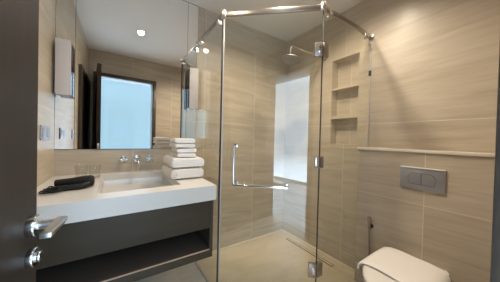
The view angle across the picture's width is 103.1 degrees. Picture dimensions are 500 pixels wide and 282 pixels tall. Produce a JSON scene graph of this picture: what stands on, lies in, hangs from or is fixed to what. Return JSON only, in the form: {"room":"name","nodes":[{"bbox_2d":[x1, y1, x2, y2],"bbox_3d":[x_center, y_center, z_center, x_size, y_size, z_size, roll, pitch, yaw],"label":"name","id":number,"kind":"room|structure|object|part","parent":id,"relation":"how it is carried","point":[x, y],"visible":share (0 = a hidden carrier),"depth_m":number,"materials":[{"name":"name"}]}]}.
{"room":"bathroom","nodes":[
{"label":"bathroom","id":0,"kind":"room"},
{"bbox_2d":[37,0,55,186],"bbox_3d":[-0.827,-0.033,0.505,0.100,2.485,2.000,1,1,-34],"label":"wall","id":1,"kind":"structure","parent":0,"point":[47,8],"depth_m":1.19,"materials":[{"name":"tile"}]},
{"bbox_2d":[40,125,49,139],"bbox_3d":[-1.210,-0.049,1.175,0.010,0.084,0.170,1,1,-34],"label":"wall socket","id":2,"kind":"object","parent":1,"relation":"attached to","point":[44,130],"visible":1,"depth_m":1.15,"materials":[{"name":"grey plastic"}]},
{"bbox_2d":[54,6,287,250],"bbox_3d":[-0.473,-0.043,2.006,2.359,2.485,0.100,1,1,-34],"label":"wall","id":3,"kind":"structure","parent":0,"point":[255,74],"depth_m":2.17,"materials":[{"name":"stone"}]},
{"bbox_2d":[36,200,212,281],"bbox_3d":[-0.791,0.520,1.297,0.855,0.353,0.748,1,1,-34],"label":"vanity cabinet","id":4,"kind":"object","parent":3,"relation":"attached to","point":[132,247],"visible":0.72,"depth_m":1.02,"materials":[{"name":"brown wood"}]},
{"bbox_2d":[36,232,208,281],"bbox_3d":[-0.796,0.670,1.300,0.816,0.048,0.744,1,1,-34],"label":"shelf","id":5,"kind":"object","parent":4,"relation":"attached to","point":[135,263],"depth_m":1.07,"materials":[{"name":"brown wood"}]},
{"bbox_2d":[37,169,216,223],"bbox_3d":[-0.777,0.306,1.293,0.867,0.106,0.760,1,1,-34],"label":"countertop","id":6,"kind":"structure","parent":4,"relation":"on","point":[114,193],"depth_m":1.04,"materials":[{"name":"white stone"}]},
{"bbox_2d":[38,175,94,193],"bbox_3d":[-0.952,0.222,1.040,0.126,0.064,0.229,2,1,29],"label":"hair dryer","id":7,"kind":"object","parent":6,"relation":"on","point":[80,182],"visible":1,"depth_m":1.04,"materials":[{"name":"black plastic"}]},
{"bbox_3d":[-0.971,0.239,0.974,0.092,0.023,0.106,1,1,-31],"label":"power cord","id":8,"kind":"part","parent":7,"relation":"part of","materials":[{"name":"black plastic"}]},
{"bbox_2d":[99,172,172,193],"bbox_3d":[-0.744,0.309,1.324,0.405,0.099,0.570,1,1,-34],"label":"basin","id":9,"kind":"object","parent":6,"relation":"in","point":[135,181],"depth_m":1.51,"materials":[{"name":"grey ceramic"}]},
{"bbox_2d":[162,165,203,178],"bbox_3d":[-0.507,0.220,1.482,0.228,0.074,0.304,1,1,-34],"label":"bath towel","id":10,"kind":"object","parent":6,"relation":"on","point":[186,172],"visible":0.92,"depth_m":1.36,"materials":[{"name":"white fabric"}]},
{"bbox_2d":[163,155,203,167],"bbox_3d":[-0.501,0.146,1.484,0.226,0.071,0.294,1,1,-34],"label":"bath towel","id":11,"kind":"object","parent":10,"relation":"on","point":[172,161],"visible":0.94,"depth_m":1.37,"materials":[{"name":"white fabric"}]},
{"bbox_2d":[170,147,195,156],"bbox_3d":[-0.492,0.078,1.455,0.134,0.065,0.200,1,1,-34],"label":"hand towel","id":12,"kind":"object","parent":11,"relation":"on","point":[177,152],"visible":0.89,"depth_m":1.38,"materials":[{"name":"white fabric"}]},
{"bbox_2d":[170,138,194,147],"bbox_3d":[-0.498,0.012,1.449,0.137,0.064,0.200,1,1,-34],"label":"hand towel","id":13,"kind":"object","parent":12,"relation":"on","point":[175,142],"visible":1,"depth_m":1.37,"materials":[{"name":"white fabric"}]},
{"bbox_3d":[-0.595,0.657,0.985,0.832,0.006,0.004,1,1,-34],"label":"edge trim","id":14,"kind":"part","parent":4,"relation":"part of","materials":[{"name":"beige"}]},
{"bbox_3d":[-0.595,0.683,0.985,0.832,0.044,0.004,1,1,-34],"label":"rail","id":15,"kind":"part","parent":4,"relation":"part of","materials":[{"name":"brown wood"}]},
{"bbox_2d":[54,0,197,149],"bbox_3d":[-0.917,-0.612,1.627,0.983,1.358,0.008,1,1,-34],"label":"mirror","id":16,"kind":"object","parent":3,"relation":"attached to","point":[132,59],"visible":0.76,"depth_m":1.58,"materials":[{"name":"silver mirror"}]},
{"bbox_2d":[55,37,72,96],"bbox_3d":[-1.256,-0.490,1.345,0.078,0.363,0.092,1,1,-34],"label":"wall sconce","id":17,"kind":"object","parent":16,"relation":"attached to","point":[63,47],"visible":1,"depth_m":1.31,"materials":[{"name":"grey glass"}]},
{"bbox_3d":[-1.283,-0.618,1.382,0.101,1.349,0.005,1,1,-34],"label":"panel","id":18,"kind":"part","parent":16,"relation":"part of","materials":[{"name":"silver metal"}]},
{"bbox_3d":[-0.549,-0.605,1.875,0.092,1.349,0.005,1,1,-34],"label":"panel","id":19,"kind":"part","parent":16,"relation":"part of","materials":[{"name":"white mirror"}]},
{"bbox_2d":[187,67,198,108],"bbox_3d":[-0.530,-0.478,1.832,0.078,0.363,0.092,1,1,-34],"label":"wall sconce","id":20,"kind":"object","parent":16,"relation":"attached to","point":[192,73],"visible":1,"depth_m":1.80,"materials":[{"name":"grey glass"}]},
{"bbox_2d":[119,155,153,169],"bbox_3d":[-0.894,0.166,1.576,0.248,0.106,0.156,1,1,-34],"label":"faucet","id":21,"kind":"object","parent":3,"relation":"attached to","point":[123,158],"visible":1,"depth_m":1.57,"materials":[{"name":"silver metal"}]},
{"bbox_3d":[-0.889,0.176,1.574,0.027,0.086,0.146,1,1,-37],"label":"spout","id":22,"kind":"part","parent":21,"relation":"part of","materials":[{"name":"silver metal"}]},
{"bbox_2d":[135,231,354,281],"bbox_3d":[0.081,1.192,1.149,2.159,0.066,2.000,1,1,-34],"label":"floor","id":23,"kind":"structure","parent":0,"point":[269,258],"depth_m":1.82,"materials":[{"name":"tile"}]},
{"bbox_2d":[195,1,373,281],"bbox_3d":[0.220,0.112,1.581,1.579,2.100,0.500,2,1,7],"label":"shower enclosure","id":24,"kind":"object","parent":23,"relation":"on","point":[321,49],"visible":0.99,"depth_m":1.40,"materials":[{"name":"silver glass"}]},
{"bbox_3d":[0.246,-0.910,1.585,1.557,0.038,0.442,2,1,7],"label":"rail","id":25,"kind":"part","parent":24,"relation":"part of","materials":[{"name":"silver metal"}]},
{"bbox_3d":[0.474,0.886,1.376,0.051,0.092,0.028,1,1,-34],"label":"hinge plate","id":26,"kind":"part","parent":24,"relation":"part of","materials":[{"name":"silver metal"}]},
{"bbox_3d":[0.483,0.144,1.361,0.029,0.078,0.028,1,1,-34],"label":"hinge plate","id":27,"kind":"part","parent":24,"relation":"part of","materials":[{"name":"silver metal"}]},
{"bbox_3d":[0.511,-0.616,1.358,0.051,0.092,0.028,1,1,-34],"label":"hinge plate","id":28,"kind":"part","parent":24,"relation":"part of","materials":[{"name":"silver metal"}]},
{"bbox_2d":[287,238,333,266],"bbox_3d":[0.607,1.159,2.102,0.043,0.002,0.600,1,1,-34],"label":"linear drain","id":29,"kind":"object","parent":23,"relation":"on","point":[288,239],"visible":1,"depth_m":2.07,"materials":[{"name":"grey metal"}]},
{"bbox_2d":[184,0,363,41],"bbox_3d":[0.116,-1.311,1.159,2.359,0.100,2.100,1,1,-34],"label":"ceiling","id":30,"kind":"structure","parent":0,"point":[286,27],"depth_m":1.99,"materials":[{"name":"white paint"}]},
{"bbox_2d":[283,0,499,269],"bbox_3d":[1.058,-0.002,1.768,0.120,2.485,2.000,1,1,-34],"label":"wall","id":31,"kind":"structure","parent":0,"point":[435,63],"depth_m":1.65,"materials":[{"name":"tile"}]},
{"bbox_2d":[212,229,354,272],"bbox_3d":[0.223,1.149,1.843,1.151,0.010,1.002,1,1,-34],"label":"baseboard","id":32,"kind":"structure","parent":31,"relation":"attached to","point":[283,230],"depth_m":2.17,"materials":[{"name":"beige"}]},
{"bbox_2d":[281,45,326,64],"bbox_3d":[0.543,-0.805,1.918,0.591,0.184,0.176,1,1,-34],"label":"shower","id":33,"kind":"object","parent":31,"relation":"attached to","point":[290,59],"visible":0.88,"depth_m":1.80,"materials":[{"name":"silver metal"}]},
{"bbox_3d":[0.367,-0.731,1.802,0.150,0.030,0.152,1,1,-34],"label":"spray plate","id":34,"kind":"part","parent":33,"relation":"part of","materials":[{"name":"grey"}]},
{"bbox_3d":[0.574,-0.816,1.938,0.507,0.124,0.018,1,1,-34],"label":"shower arm","id":35,"kind":"part","parent":33,"relation":"part of","materials":[{"name":"silver metal"}]},
{"bbox_2d":[354,149,494,281],"bbox_3d":[1.180,0.634,1.345,0.130,1.110,0.850,1,1,-34],"label":"wall","id":36,"kind":"structure","parent":0,"point":[451,231],"depth_m":1.26,"materials":[{"name":"tile"}]},
{"bbox_2d":[359,216,373,271],"bbox_3d":[0.907,0.812,1.567,0.071,0.467,0.102,1,1,-34],"label":"bidet sprayer","id":37,"kind":"object","parent":36,"relation":"attached to","point":[369,224],"visible":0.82,"depth_m":1.54,"materials":[{"name":"grey metal"}]},
{"bbox_3d":[0.922,0.635,1.534,0.028,0.112,0.052,2,1,40],"label":"spray handle","id":38,"kind":"part","parent":37,"relation":"part of","materials":[{"name":"silver metal"}]},
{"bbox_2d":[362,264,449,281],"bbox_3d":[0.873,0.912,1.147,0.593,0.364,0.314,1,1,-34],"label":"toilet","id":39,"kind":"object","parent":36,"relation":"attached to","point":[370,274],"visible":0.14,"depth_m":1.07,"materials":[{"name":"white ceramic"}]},
{"bbox_3d":[0.825,0.745,1.110,0.468,0.032,0.314,1,1,-34],"label":"lid","id":40,"kind":"part","parent":39,"relation":"part of","materials":[{"name":"white ceramic"}]},
{"bbox_2d":[357,247,450,281],"bbox_3d":[0.879,0.745,1.147,0.344,0.068,0.352,1,1,-34],"label":"lid","id":41,"kind":"object","parent":39,"relation":"on","point":[396,264],"visible":1,"depth_m":1.12,"materials":[{"name":"white"}]},
{"bbox_2d":[400,166,445,193],"bbox_3d":[1.126,0.250,1.304,0.016,0.147,0.232,1,1,-34],"label":"flush plate","id":42,"kind":"object","parent":36,"relation":"attached to","point":[425,179],"visible":1,"depth_m":1.29,"materials":[{"name":"grey"}]},
{"bbox_2d":[358,147,494,156],"bbox_3d":[1.189,0.070,1.336,0.142,0.018,0.852,1,1,-34],"label":"ledge","id":43,"kind":"object","parent":36,"relation":"on","point":[363,148],"visible":0.97,"depth_m":1.26,"materials":[{"name":"stone"}]},
{"bbox_3d":[0.629,0.005,0.361,2.359,2.485,0.140,1,1,-34],"label":"wall","id":44,"kind":"structure","parent":0,"visible":0},
{"bbox_2d":[0,0,67,281],"bbox_3d":[-0.363,0.139,0.202,0.109,2.028,0.702,1,1,-28],"label":"door","id":45,"kind":"structure","parent":44,"relation":"in","point":[20,224],"depth_m":0.43,"materials":[{"name":"brown wood"}]},
{"bbox_3d":[-0.518,0.202,0.473,0.020,0.050,0.050,1,1,-28],"label":"handle","id":46,"kind":"part","parent":45,"relation":"part of","materials":[{"name":"silver metal"}]},
{"bbox_3d":[-0.470,0.203,0.453,0.057,0.022,0.104,1,1,-28],"label":"lever","id":47,"kind":"part","parent":45,"relation":"part of","materials":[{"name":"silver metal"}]},
{"bbox_2d":[490,43,499,281],"bbox_3d":[0.125,0.126,0.030,0.845,2.105,0.186,1,1,-34],"label":"door frame","id":48,"kind":"structure","parent":44,"relation":"attached to","point":[495,244],"depth_m":0.30,"materials":[{"name":"brown wood"}]}
]}

